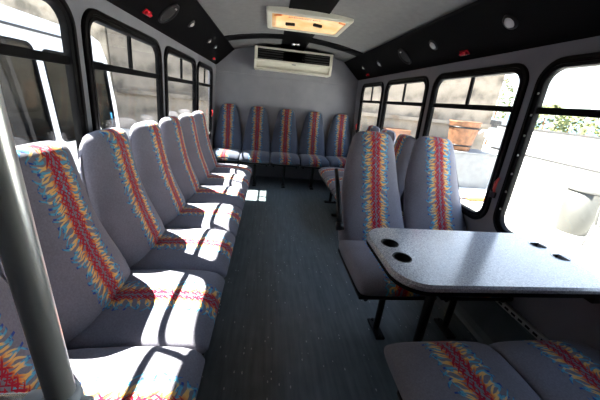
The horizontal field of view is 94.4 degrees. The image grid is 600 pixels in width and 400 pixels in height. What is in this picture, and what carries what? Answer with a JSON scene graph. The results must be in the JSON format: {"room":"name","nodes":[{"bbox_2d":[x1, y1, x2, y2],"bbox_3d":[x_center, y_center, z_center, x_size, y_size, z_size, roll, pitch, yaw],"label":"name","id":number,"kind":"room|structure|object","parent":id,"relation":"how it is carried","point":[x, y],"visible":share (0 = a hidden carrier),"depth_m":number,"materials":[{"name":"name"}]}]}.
{"room":"vehicle interior","nodes":[
{"label":"vehicle interior","id":0,"kind":"room"},
{"bbox_2d":[65,0,215,148],"bbox_3d":[-1.074,-0.439,1.830,0.091,2.000,5.430,3,20,-7],"label":"wall","id":1,"kind":"structure","parent":0,"point":[77,7],"depth_m":1.51,"materials":[{"name":"plastic"}]},
{"bbox_2d":[0,0,88,152],"bbox_3d":[-0.953,-0.221,0.847,0.078,0.940,0.920,3,20,-7],"label":"window","id":2,"kind":"structure","parent":1,"relation":"in","point":[70,59],"depth_m":1.14,"materials":[{"name":"black metal"}]},
{"bbox_2d":[81,8,163,130],"bbox_3d":[-1.049,-0.560,1.758,0.078,0.940,0.925,3,20,-7],"label":"window","id":3,"kind":"structure","parent":1,"relation":"in","point":[90,15],"depth_m":1.42,"materials":[{"name":"black rubber"}]},
{"bbox_2d":[164,46,196,116],"bbox_3d":[-1.149,-0.913,2.707,0.078,0.940,0.960,3,20,-7],"label":"window","id":4,"kind":"structure","parent":1,"relation":"in","point":[168,50],"depth_m":2.55,"materials":[{"name":"black rubber"}]},
{"bbox_2d":[197,61,212,134],"bbox_3d":[-1.245,-1.252,3.619,0.078,0.940,0.855,3,20,-7],"label":"window","id":5,"kind":"structure","parent":1,"relation":"in","point":[200,64],"depth_m":3.79,"materials":[{"name":"black metal"}]},
{"bbox_2d":[208,47,357,179],"bbox_3d":[-0.224,-1.351,4.470,2.400,2.080,0.060,3,20,-7],"label":"wall","id":6,"kind":"structure","parent":0,"point":[245,92],"depth_m":4.34,"materials":[{"name":"carpet"}]},
{"bbox_2d":[218,71,355,86],"bbox_3d":[-0.170,-1.849,4.252,2.120,0.020,0.011,3,20,-7],"label":"trim","id":7,"kind":"structure","parent":6,"relation":"attached to","point":[218,71],"depth_m":4.24,"materials":[{"name":"plastic"}]},
{"bbox_2d":[281,30,314,50],"bbox_3d":[-0.052,-2.009,3.503,0.340,0.015,1.320,3,20,-7],"label":"trim","id":8,"kind":"structure","parent":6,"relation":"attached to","point":[287,44],"depth_m":3.57,"materials":[{"name":"black plastic"}]},
{"bbox_2d":[197,0,476,61],"bbox_3d":[0.128,-1.256,1.626,2.240,0.237,5.420,3,20,-7],"label":"ceiling","id":9,"kind":"structure","parent":0,"point":[376,23],"depth_m":2.29,"materials":[{"name":"carpet"}]},
{"bbox_2d":[107,0,234,63],"bbox_3d":[-0.828,-1.160,1.561,0.270,0.229,5.360,3,20,-7],"label":"console","id":10,"kind":"object","parent":9,"relation":"attached to","point":[195,38],"visible":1,"depth_m":2.20,"materials":[{"name":"black plastic"}]},
{"bbox_2d":[142,8,152,17],"bbox_3d":[-0.920,-1.128,1.679,0.034,0.033,0.084,3,20,-7],"label":"marker lamp","id":11,"kind":"object","parent":10,"relation":"attached to","point":[146,11],"visible":1,"depth_m":1.66,"materials":[{"name":"red plastic"}]},
{"bbox_2d":[158,4,178,22],"bbox_3d":[-0.878,-1.248,1.861,0.132,0.119,0.170,3,20,-7],"label":"ceiling speaker","id":12,"kind":"object","parent":10,"relation":"attached to","point":[172,10],"visible":1,"depth_m":1.85,"materials":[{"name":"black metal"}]},
{"bbox_2d":[161,7,175,19],"bbox_3d":[-0.879,-1.248,1.861,0.099,0.088,0.132,3,20,-7],"label":"grille","id":13,"kind":"object","parent":12,"relation":"attached to","point":[166,14],"depth_m":1.85,"materials":[{"name":"black plastic"}]},
{"bbox_2d":[188,21,194,26],"bbox_3d":[-0.881,-1.428,2.256,0.057,0.052,0.072,3,20,-7],"label":"light","id":14,"kind":"object","parent":10,"relation":"on","point":[191,24],"visible":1,"depth_m":2.24,"materials":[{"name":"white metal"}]},
{"bbox_2d":[254,45,333,77],"bbox_3d":[-0.098,-1.997,4.024,1.100,0.295,0.328,3,20,-7],"label":"air conditioner","id":15,"kind":"object","parent":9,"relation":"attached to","point":[266,58],"visible":1,"depth_m":3.90,"materials":[{"name":"beige plastic"}]},
{"bbox_2d":[258,48,329,65],"bbox_3d":[-0.079,-1.991,3.876,1.014,0.130,0.001,3,20,-7],"label":"grille","id":16,"kind":"object","parent":15,"relation":"attached to","point":[288,56],"depth_m":3.87,"materials":[{"name":"black plastic"}]},
{"bbox_2d":[225,33,362,56],"bbox_3d":[-0.058,-1.907,3.391,1.860,0.132,0.260,3,20,-7],"label":"trim","id":17,"kind":"structure","parent":9,"relation":"attached to","point":[254,35],"depth_m":3.36,"materials":[{"name":"black plastic"}]},
{"bbox_2d":[266,6,353,36],"bbox_3d":[0.063,-1.646,2.573,0.735,0.060,0.620,3,20,-7],"label":"roof hatch","id":18,"kind":"object","parent":9,"relation":"attached to","point":[280,18],"visible":0.98,"depth_m":2.50,"materials":[{"name":"beige plastic"}]},
{"bbox_2d":[289,0,338,13],"bbox_3d":[0.245,-0.961,0.687,0.340,0.015,3.400,3,20,-7],"label":"trim","id":19,"kind":"structure","parent":9,"relation":"attached to","point":[323,6],"depth_m":2.14,"materials":[{"name":"black plastic"}]},
{"bbox_2d":[344,0,599,79],"bbox_3d":[1.054,-1.058,1.798,0.270,0.229,5.360,3,20,-7],"label":"panel","id":20,"kind":"object","parent":9,"relation":"attached to","point":[477,27],"visible":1,"depth_m":1.61,"materials":[{"name":"black plastic"}]},
{"bbox_2d":[398,48,411,63],"bbox_3d":[0.976,-1.337,2.591,0.132,0.119,0.170,3,20,-7],"label":"ceiling speaker","id":21,"kind":"object","parent":20,"relation":"attached to","point":[403,55],"visible":1,"depth_m":2.58,"materials":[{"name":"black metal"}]},
{"bbox_2d":[400,51,408,61],"bbox_3d":[0.977,-1.338,2.591,0.099,0.088,0.132,3,20,-7],"label":"grille","id":22,"kind":"object","parent":21,"relation":"attached to","point":[404,55],"depth_m":2.58,"materials":[{"name":"black plastic"}]},
{"bbox_2d":[429,40,437,49],"bbox_3d":[1.013,-1.176,2.111,0.069,0.062,0.088,3,20,-7],"label":"light","id":23,"kind":"object","parent":20,"relation":"on","point":[432,43],"visible":1,"depth_m":2.09,"materials":[{"name":"white plastic"}]},
{"bbox_2d":[459,49,469,55],"bbox_3d":[1.117,-1.000,1.892,0.034,0.033,0.084,3,20,-7],"label":"marker lamp","id":24,"kind":"object","parent":20,"relation":"attached to","point":[464,52],"visible":1,"depth_m":1.88,"materials":[{"name":"red plastic"}]},
{"bbox_2d":[502,14,518,29],"bbox_3d":[1.088,-0.921,1.439,0.069,0.062,0.088,3,20,-7],"label":"light","id":25,"kind":"object","parent":20,"relation":"on","point":[510,21],"visible":1,"depth_m":1.43,"materials":[{"name":"white plastic"}]},
{"bbox_2d":[196,176,478,399],"bbox_3d":[-0.058,0.604,2.299,2.400,0.120,5.580,3,20,-7],"label":"floor","id":26,"kind":"structure","parent":0,"point":[291,323],"depth_m":1.78,"materials":[{"name":"plastic"}]},
{"bbox_2d":[0,87,93,399],"bbox_3d":[-0.581,0.167,0.312,0.630,1.944,0.090,3,20,-7],"label":"pole","id":27,"kind":"object","parent":26,"relation":"on","point":[21,255],"visible":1,"depth_m":0.30,"materials":[{"name":"grey metal"}]},
{"bbox_2d":[0,270,204,399],"bbox_3d":[-0.625,0.486,0.712,0.650,1.066,0.453,3,20,-7],"label":"seat","id":28,"kind":"object","parent":26,"relation":"on","point":[136,372],"visible":0.7,"depth_m":0.82,"materials":[{"name":"grey fabric"}]},
{"bbox_2d":[67,346,204,399],"bbox_3d":[-0.567,0.609,0.763,0.509,0.120,0.453,3,20,-7],"label":"cushion","id":29,"kind":"object","parent":28,"relation":"on","point":[136,372],"depth_m":0.86,"materials":[{"name":"grey fabric"}]},
{"bbox_2d":[0,141,224,356],"bbox_3d":[-0.670,0.328,1.138,0.650,1.066,0.453,3,20,-7],"label":"seat","id":30,"kind":"object","parent":26,"relation":"on","point":[100,302],"visible":0.69,"depth_m":1.02,"materials":[{"name":"grey fabric"}]},
{"bbox_2d":[66,269,224,353],"bbox_3d":[-0.612,0.451,1.190,0.509,0.120,0.453,3,20,-7],"label":"cushion","id":31,"kind":"object","parent":30,"relation":"on","point":[153,307],"depth_m":1.08,"materials":[{"name":"grey fabric"}]},
{"bbox_2d":[78,128,234,277],"bbox_3d":[-0.715,0.169,1.564,0.650,1.066,0.453,3,20,-7],"label":"seat","id":32,"kind":"object","parent":26,"relation":"on","point":[107,167],"visible":0.77,"depth_m":1.41,"materials":[{"name":"grey fabric"}]},
{"bbox_2d":[129,228,234,277],"bbox_3d":[-0.657,0.292,1.616,0.509,0.120,0.453,3,20,-7],"label":"cushion","id":33,"kind":"object","parent":32,"relation":"on","point":[211,250],"depth_m":1.51,"materials":[{"name":"grey fabric"}]},
{"bbox_2d":[129,120,241,236],"bbox_3d":[-0.760,0.011,1.990,0.650,1.066,0.453,3,20,-7],"label":"seat","id":34,"kind":"object","parent":26,"relation":"on","point":[162,189],"visible":0.74,"depth_m":1.83,"materials":[{"name":"grey fabric"}]},
{"bbox_2d":[164,203,241,236],"bbox_3d":[-0.702,0.134,2.042,0.509,0.120,0.453,3,20,-7],"label":"cushion","id":35,"kind":"object","parent":34,"relation":"on","point":[218,216],"depth_m":1.93,"materials":[{"name":"grey fabric"}]},
{"bbox_2d":[159,116,246,210],"bbox_3d":[-0.805,-0.148,2.417,0.650,1.066,0.453,3,20,-7],"label":"seat","id":36,"kind":"object","parent":26,"relation":"on","point":[183,172],"visible":0.69,"depth_m":2.26,"materials":[{"name":"grey fabric"}]},
{"bbox_2d":[185,185,246,210],"bbox_3d":[-0.747,-0.025,2.469,0.509,0.120,0.453,3,20,-7],"label":"cushion","id":37,"kind":"object","parent":36,"relation":"on","point":[235,196],"depth_m":2.36,"materials":[{"name":"grey fabric"}]},
{"bbox_2d":[178,113,249,192],"bbox_3d":[-0.850,-0.306,2.843,0.650,1.066,0.453,3,20,-7],"label":"seat","id":38,"kind":"object","parent":26,"relation":"on","point":[187,120],"visible":0.59,"depth_m":2.69,"materials":[{"name":"grey fabric"}]},
{"bbox_2d":[199,173,249,192],"bbox_3d":[-0.792,-0.184,2.895,0.509,0.120,0.453,3,20,-7],"label":"cushion","id":39,"kind":"object","parent":38,"relation":"on","point":[211,179],"depth_m":2.78,"materials":[{"name":"grey fabric"}]},
{"bbox_2d":[192,111,251,178],"bbox_3d":[-0.895,-0.465,3.269,0.650,1.066,0.453,3,20,-7],"label":"seat","id":40,"kind":"object","parent":26,"relation":"on","point":[214,167],"visible":0.61,"depth_m":3.12,"materials":[{"name":"grey fabric"}]},
{"bbox_2d":[210,164,251,178],"bbox_3d":[-0.837,-0.342,3.321,0.509,0.120,0.453,3,20,-7],"label":"cushion","id":41,"kind":"object","parent":40,"relation":"on","point":[244,170],"depth_m":3.21,"materials":[{"name":"grey fabric"}]},
{"bbox_2d":[213,103,241,163],"bbox_3d":[-1.101,-0.840,4.156,0.437,1.130,0.650,3,20,-7],"label":"seat","id":42,"kind":"object","parent":26,"relation":"on","point":[228,135],"visible":0.83,"depth_m":4.24,"materials":[{"name":"fabric"}]},
{"bbox_2d":[213,148,241,160],"bbox_3d":[-1.106,-0.690,4.136,0.437,0.127,0.509,3,20,-7],"label":"cushion","id":43,"kind":"object","parent":42,"relation":"on","point":[221,154],"depth_m":3.94,"materials":[{"name":"fabric"}]},
{"bbox_2d":[239,106,269,185],"bbox_3d":[-0.665,-0.817,4.211,0.437,1.130,0.650,3,20,-7],"label":"seat","id":44,"kind":"object","parent":26,"relation":"on","point":[256,142],"visible":1,"depth_m":4.28,"materials":[{"name":"fabric"}]},
{"bbox_2d":[239,150,269,162],"bbox_3d":[-0.670,-0.666,4.191,0.437,0.127,0.509,3,20,-7],"label":"cushion","id":45,"kind":"object","parent":44,"relation":"on","point":[246,156],"depth_m":3.98,"materials":[{"name":"fabric"}]},
{"bbox_2d":[270,109,299,187],"bbox_3d":[-0.229,-0.793,4.266,0.437,1.130,0.650,3,20,-7],"label":"seat","id":46,"kind":"object","parent":26,"relation":"on","point":[284,145],"visible":1,"depth_m":4.34,"materials":[{"name":"fabric"}]},
{"bbox_2d":[270,152,299,164],"bbox_3d":[-0.234,-0.642,4.245,0.437,0.127,0.509,3,20,-7],"label":"cushion","id":47,"kind":"object","parent":46,"relation":"on","point":[276,158],"depth_m":4.04,"materials":[{"name":"fabric"}]},
{"bbox_2d":[298,111,328,189],"bbox_3d":[0.207,-0.769,4.320,0.437,1.130,0.650,3,20,-7],"label":"seat","id":48,"kind":"object","parent":26,"relation":"on","point":[311,151],"visible":0.94,"depth_m":4.39,"materials":[{"name":"fabric"}]},
{"bbox_2d":[298,154,328,166],"bbox_3d":[0.202,-0.619,4.300,0.437,0.127,0.509,3,20,-7],"label":"cushion","id":49,"kind":"object","parent":48,"relation":"on","point":[306,160],"depth_m":4.10,"materials":[{"name":"fabric"}]},
{"bbox_2d":[324,114,349,167],"bbox_3d":[0.643,-0.745,4.375,0.437,1.130,0.650,3,20,-7],"label":"seat","id":50,"kind":"object","parent":26,"relation":"on","point":[338,138],"visible":0.65,"depth_m":4.46,"materials":[{"name":"fabric"}]},
{"bbox_2d":[325,156,346,167],"bbox_3d":[0.637,-0.595,4.355,0.437,0.127,0.509,3,20,-7],"label":"cushion","id":51,"kind":"object","parent":50,"relation":"on","point":[334,161],"depth_m":4.16,"materials":[{"name":"fabric"}]},
{"bbox_2d":[319,125,379,202],"bbox_3d":[0.612,-0.457,3.662,0.650,1.066,0.453,3,20,-7],"label":"seat","id":52,"kind":"object","parent":26,"relation":"on","point":[324,172],"visible":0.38,"depth_m":3.59,"materials":[{"name":"grey fabric"}]},
{"bbox_2d":[319,167,343,179],"bbox_3d":[0.530,-0.341,3.696,0.509,0.120,0.453,3,20,-7],"label":"cushion","id":53,"kind":"object","parent":52,"relation":"on","point":[324,172],"depth_m":3.61,"materials":[{"name":"grey fabric"}]},
{"bbox_2d":[324,129,395,216],"bbox_3d":[0.657,-0.298,3.236,0.650,1.066,0.453,3,20,-7],"label":"seat","id":54,"kind":"object","parent":26,"relation":"on","point":[329,181],"visible":0.26,"depth_m":3.13,"materials":[{"name":"grey fabric"}]},
{"bbox_2d":[324,176,342,191],"bbox_3d":[0.575,-0.183,3.270,0.509,0.120,0.453,3,20,-7],"label":"cushion","id":55,"kind":"object","parent":54,"relation":"on","point":[329,181],"depth_m":3.21,"materials":[{"name":"grey fabric"}]},
{"bbox_2d":[332,134,415,199],"bbox_3d":[0.702,-0.139,2.810,0.650,1.066,0.453,3,20,-7],"label":"seat","id":56,"kind":"object","parent":26,"relation":"on","point":[403,146],"visible":0.25,"depth_m":2.61,"materials":[{"name":"grey fabric"}]},
{"bbox_2d":[332,187,340,198],"bbox_3d":[0.620,-0.024,2.844,0.509,0.120,0.453,3,20,-7],"label":"cushion","id":57,"kind":"object","parent":56,"relation":"on","point":[334,191],"depth_m":2.93,"materials":[{"name":"grey fabric"}]},
{"bbox_2d":[338,131,436,339],"bbox_3d":[0.495,0.186,1.756,0.453,1.130,0.838,3,20,-7],"label":"seat","id":58,"kind":"object","parent":26,"relation":"on","point":[370,193],"visible":0.72,"depth_m":1.81,"materials":[{"name":"grey fabric"}]},
{"bbox_2d":[334,168,343,230],"bbox_3d":[0.255,-0.010,1.837,0.052,0.340,0.314,3,20,-7],"label":"armrest","id":59,"kind":"object","parent":58,"relation":"attached to","point":[339,225],"visible":1,"depth_m":1.80,"materials":[{"name":"black plastic"}]},
{"bbox_2d":[339,240,425,296],"bbox_3d":[0.499,0.370,1.649,0.453,0.127,0.509,3,20,-7],"label":"cushion","id":60,"kind":"object","parent":58,"relation":"on","point":[367,277],"depth_m":1.46,"materials":[{"name":"grey fabric"}]},
{"bbox_2d":[403,136,513,338],"bbox_3d":[0.948,0.211,1.813,0.453,1.130,0.838,3,20,-7],"label":"seat","id":61,"kind":"object","parent":26,"relation":"on","point":[432,201],"visible":0.46,"depth_m":1.90,"materials":[{"name":"grey fabric"}]},
{"bbox_2d":[384,341,541,399],"bbox_3d":[0.603,0.606,0.719,0.453,1.066,0.815,3,20,-7],"label":"seat","id":62,"kind":"object","parent":26,"relation":"on","point":[430,370],"visible":1,"depth_m":0.95,"materials":[{"name":"grey fabric"}]},
{"bbox_2d":[366,228,599,341],"bbox_3d":[0.739,0.575,1.339,0.907,0.731,0.470,3,20,-7],"label":"table","id":63,"kind":"object","parent":26,"relation":"on","point":[430,264],"visible":0.96,"depth_m":1.13,"materials":[{"name":"grey laminate"}]},
{"bbox_2d":[488,340,599,399],"bbox_3d":[1.055,0.631,0.776,0.453,1.066,0.815,3,20,-7],"label":"seat","id":64,"kind":"object","parent":26,"relation":"on","point":[554,369],"visible":0.77,"depth_m":1.02,"materials":[{"name":"grey fabric"}]},
{"bbox_2d":[351,36,599,351],"bbox_3d":[1.148,-0.318,2.109,0.091,2.000,5.430,3,20,-7],"label":"wall","id":65,"kind":"structure","parent":0,"point":[565,319],"depth_m":1.43,"materials":[{"name":"carpet"}]},
{"bbox_2d":[356,82,383,132],"bbox_3d":[0.959,-1.132,3.896,0.078,0.940,0.855,3,20,-7],"label":"window","id":66,"kind":"structure","parent":65,"relation":"in","point":[375,84],"depth_m":3.79,"materials":[{"name":"black metal"}]},
{"bbox_2d":[379,76,428,139],"bbox_3d":[1.055,-0.793,2.984,0.078,0.940,0.960,3,20,-7],"label":"window","id":67,"kind":"structure","parent":65,"relation":"in","point":[419,79],"depth_m":2.77,"materials":[{"name":"black metal"}]},
{"bbox_2d":[422,63,528,218],"bbox_3d":[1.155,-0.440,2.035,0.078,0.940,0.925,3,20,-7],"label":"window","id":68,"kind":"structure","parent":65,"relation":"in","point":[521,70],"depth_m":1.72,"materials":[{"name":"black metal"}]},
{"bbox_2d":[490,177,500,197],"bbox_3d":[1.155,-0.075,1.651,0.034,0.127,0.036,3,20,-7],"label":"handle","id":69,"kind":"object","parent":68,"relation":"attached to","point":[493,193],"depth_m":1.65,"materials":[{"name":"red plastic"}]},
{"bbox_2d":[402,212,548,339],"bbox_3d":[1.116,0.428,2.046,0.024,0.032,4.600,3,20,-7],"label":"track","id":70,"kind":"object","parent":65,"relation":"attached to","point":[530,328],"visible":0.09,"depth_m":1.46,"materials":[{"name":"silver metal"}]},
{"bbox_2d":[445,301,536,344],"bbox_3d":[1.065,0.474,2.369,0.060,0.285,5.380,3,20,-7],"label":"trim","id":71,"kind":"structure","parent":65,"relation":"attached to","point":[488,322],"depth_m":1.67,"materials":[{"name":"plastic"}]},
{"bbox_2d":[493,52,599,232],"bbox_3d":[1.246,-0.118,1.170,0.078,0.940,0.820,3,20,-7],"label":"window","id":72,"kind":"structure","parent":65,"relation":"in","point":[535,108],"depth_m":1.43,"materials":[{"name":"black metal"}]},
{"label":"outside","id":73,"kind":"structure","parent":0,"visible":0},
{"bbox_2d":[460,141,599,275],"bbox_3d":[8.488,-2.602,16.008,140.000,0.300,150.000,3,20,-7],"label":"ground","id":74,"kind":"structure","parent":73,"point":[531,220],"depth_m":5.62,"materials":[{"name":"concrete"}]},
{"bbox_2d":[0,0,114,96],"bbox_3d":[-5.151,-1.125,-0.190,0.301,5.350,17.539,6,20,0],"label":"wall","id":75,"kind":"structure","parent":74,"relation":"on","point":[38,8],"depth_m":5.28,"materials":[{"name":"concrete"}]},
{"bbox_2d":[121,128,129,138],"bbox_3d":[-4.870,-0.131,3.755,0.350,0.870,8.174,6,20,0],"label":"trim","id":76,"kind":"structure","parent":75,"relation":"attached to","point":[127,131],"depth_m":7.33,"materials":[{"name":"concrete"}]},
{"bbox_2d":[0,4,119,168],"bbox_3d":[-3.759,-0.329,1.699,1.950,2.840,5.601,5,20,-2],"label":"van","id":77,"kind":"object","parent":74,"relation":"on","point":[35,93],"visible":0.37,"depth_m":2.99,"materials":[{"name":"white paint"}]},
{"bbox_2d":[106,28,504,149],"bbox_3d":[0.551,-3.336,7.796,10.750,5.150,0.350,3,20,-7],"label":"wall","id":78,"kind":"structure","parent":74,"relation":"on","point":[132,109],"depth_m":7.71,"materials":[{"name":"paint"}]},
{"bbox_2d":[116,88,490,127],"bbox_3d":[0.551,-2.552,7.857,10.650,0.100,0.080,3,20,-7],"label":"trim","id":79,"kind":"structure","parent":78,"relation":"attached to","point":[119,90],"depth_m":7.44,"materials":[{"name":"paint"}]},
{"bbox_2d":[448,119,487,151],"bbox_3d":[4.389,-1.741,7.531,0.820,0.760,0.810,-1,21,-19],"label":"wooden tub","id":80,"kind":"object","parent":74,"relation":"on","point":[462,134],"visible":0.85,"depth_m":7.28,"materials":[{"name":"brown wood"}]},
{"bbox_2d":[459,189,485,197],"bbox_3d":[4.845,-0.124,7.379,1.500,0.236,0.236,3,20,-7],"label":"kerb","id":81,"kind":"object","parent":74,"relation":"on","point":[463,193],"visible":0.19,"depth_m":7.25,"materials":[{"name":"white paint"}]},
{"bbox_2d":[459,187,486,191],"bbox_3d":[4.818,-0.218,7.631,1.500,0.236,0.236,3,20,-7],"label":"pipe","id":82,"kind":"object","parent":74,"relation":"on","point":[466,189],"visible":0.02,"depth_m":7.54,"materials":[{"name":"white paint"}]},
{"bbox_2d":[466,197,483,200],"bbox_3d":[4.660,-0.017,7.210,0.710,0.090,0.127,4,20,-5],"label":"hose","id":83,"kind":"object","parent":74,"relation":"on","point":[467,198],"visible":0.6,"depth_m":7.17,"materials":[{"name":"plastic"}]},
{"bbox_2d":[454,149,496,188],"bbox_3d":[4.463,-0.856,7.925,1.540,1.150,0.840,3,20,-7],"label":"plinth","id":84,"kind":"object","parent":74,"relation":"on","point":[474,167],"visible":0.35,"depth_m":7.53,"materials":[{"name":"white concrete"}]},
{"bbox_2d":[485,119,507,141],"bbox_3d":[12.046,-3.950,16.439,1.800,1.498,4.243,8,20,7],"label":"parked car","id":85,"kind":"object","parent":74,"relation":"on","point":[494,122],"visible":0.05,"depth_m":16.08,"materials":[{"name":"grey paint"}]},
{"bbox_2d":[484,77,513,143],"bbox_3d":[15.507,-6.984,22.078,1.935,5.112,1.917,3,20,-7],"label":"tree","id":86,"kind":"object","parent":74,"relation":"on","point":[506,79],"visible":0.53,"depth_m":21.37,"materials":[{"name":"green plant"}]},
{"bbox_2d":[487,124,599,229],"bbox_3d":[7.243,2.212,-0.880,0.090,1.886,21.400,3,20,-7],"label":"wall","id":87,"kind":"structure","parent":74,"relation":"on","point":[553,159],"depth_m":7.01,"materials":[{"name":"white paint"}]},
{"bbox_2d":[492,114,599,136],"bbox_3d":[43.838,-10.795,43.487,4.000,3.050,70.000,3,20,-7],"label":"shed","id":88,"kind":"object","parent":74,"relation":"on","point":[546,125],"visible":0.22,"depth_m":45.82,"materials":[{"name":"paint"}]},
{"bbox_2d":[534,103,570,132],"bbox_3d":[11.133,-2.995,12.934,1.923,3.017,1.847,3,20,-7],"label":"bush","id":89,"kind":"object","parent":74,"relation":"on","point":[565,122],"visible":0.24,"depth_m":12.29,"materials":[{"name":"green plant"}]},
{"bbox_2d":[549,116,591,133],"bbox_3d":[14.857,-3.550,15.603,1.942,2.945,1.954,3,20,-7],"label":"bush","id":90,"kind":"object","parent":74,"relation":"on","point":[573,121],"visible":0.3,"depth_m":14.93,"materials":[{"name":"green plant"}]},
{"bbox_2d":[554,180,599,236],"bbox_3d":[5.659,0.141,5.602,0.664,1.080,0.664,3,20,-7],"label":"planter","id":91,"kind":"object","parent":74,"relation":"on","point":[577,213],"visible":0.99,"depth_m":5.45,"materials":[{"name":"white ceramic"}]},
{"bbox_2d":[578,117,599,136],"bbox_3d":[14.472,-2.818,13.555,1.856,2.889,1.876,3,20,-7],"label":"bush","id":92,"kind":"object","parent":74,"relation":"on","point":[585,126],"visible":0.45,"depth_m":13.60,"materials":[{"name":"green plant"}]},
{"bbox_2d":[581,207,599,244],"bbox_3d":[5.422,0.524,4.741,0.558,0.904,0.515,10,20,12],"label":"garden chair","id":93,"kind":"object","parent":74,"relation":"on","point":[596,225],"visible":1,"depth_m":4.97,"materials":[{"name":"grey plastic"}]},
{"bbox_3d":[2.475,-0.904,8.100,1.900,0.750,0.750,3,20,-7],"label":"ledge","id":94,"kind":"object","parent":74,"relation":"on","visible":0},
{"bbox_2d":[383,127,410,138],"bbox_3d":[2.594,-1.626,7.870,0.720,0.780,0.620,3,20,-7],"label":"wooden crate","id":95,"kind":"object","parent":94,"relation":"on","point":[398,131],"visible":0.23,"depth_m":7.50,"materials":[{"name":"brown wood"}]},
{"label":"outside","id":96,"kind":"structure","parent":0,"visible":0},
{"bbox_2d":[493,95,599,120],"bbox_3d":[77.440,-16.440,55.647,25.000,11.670,180.000,3,20,-7],"label":"hills","id":97,"kind":"structure","parent":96,"point":[571,104],"depth_m":76.79,"materials":[{"name":"white"}]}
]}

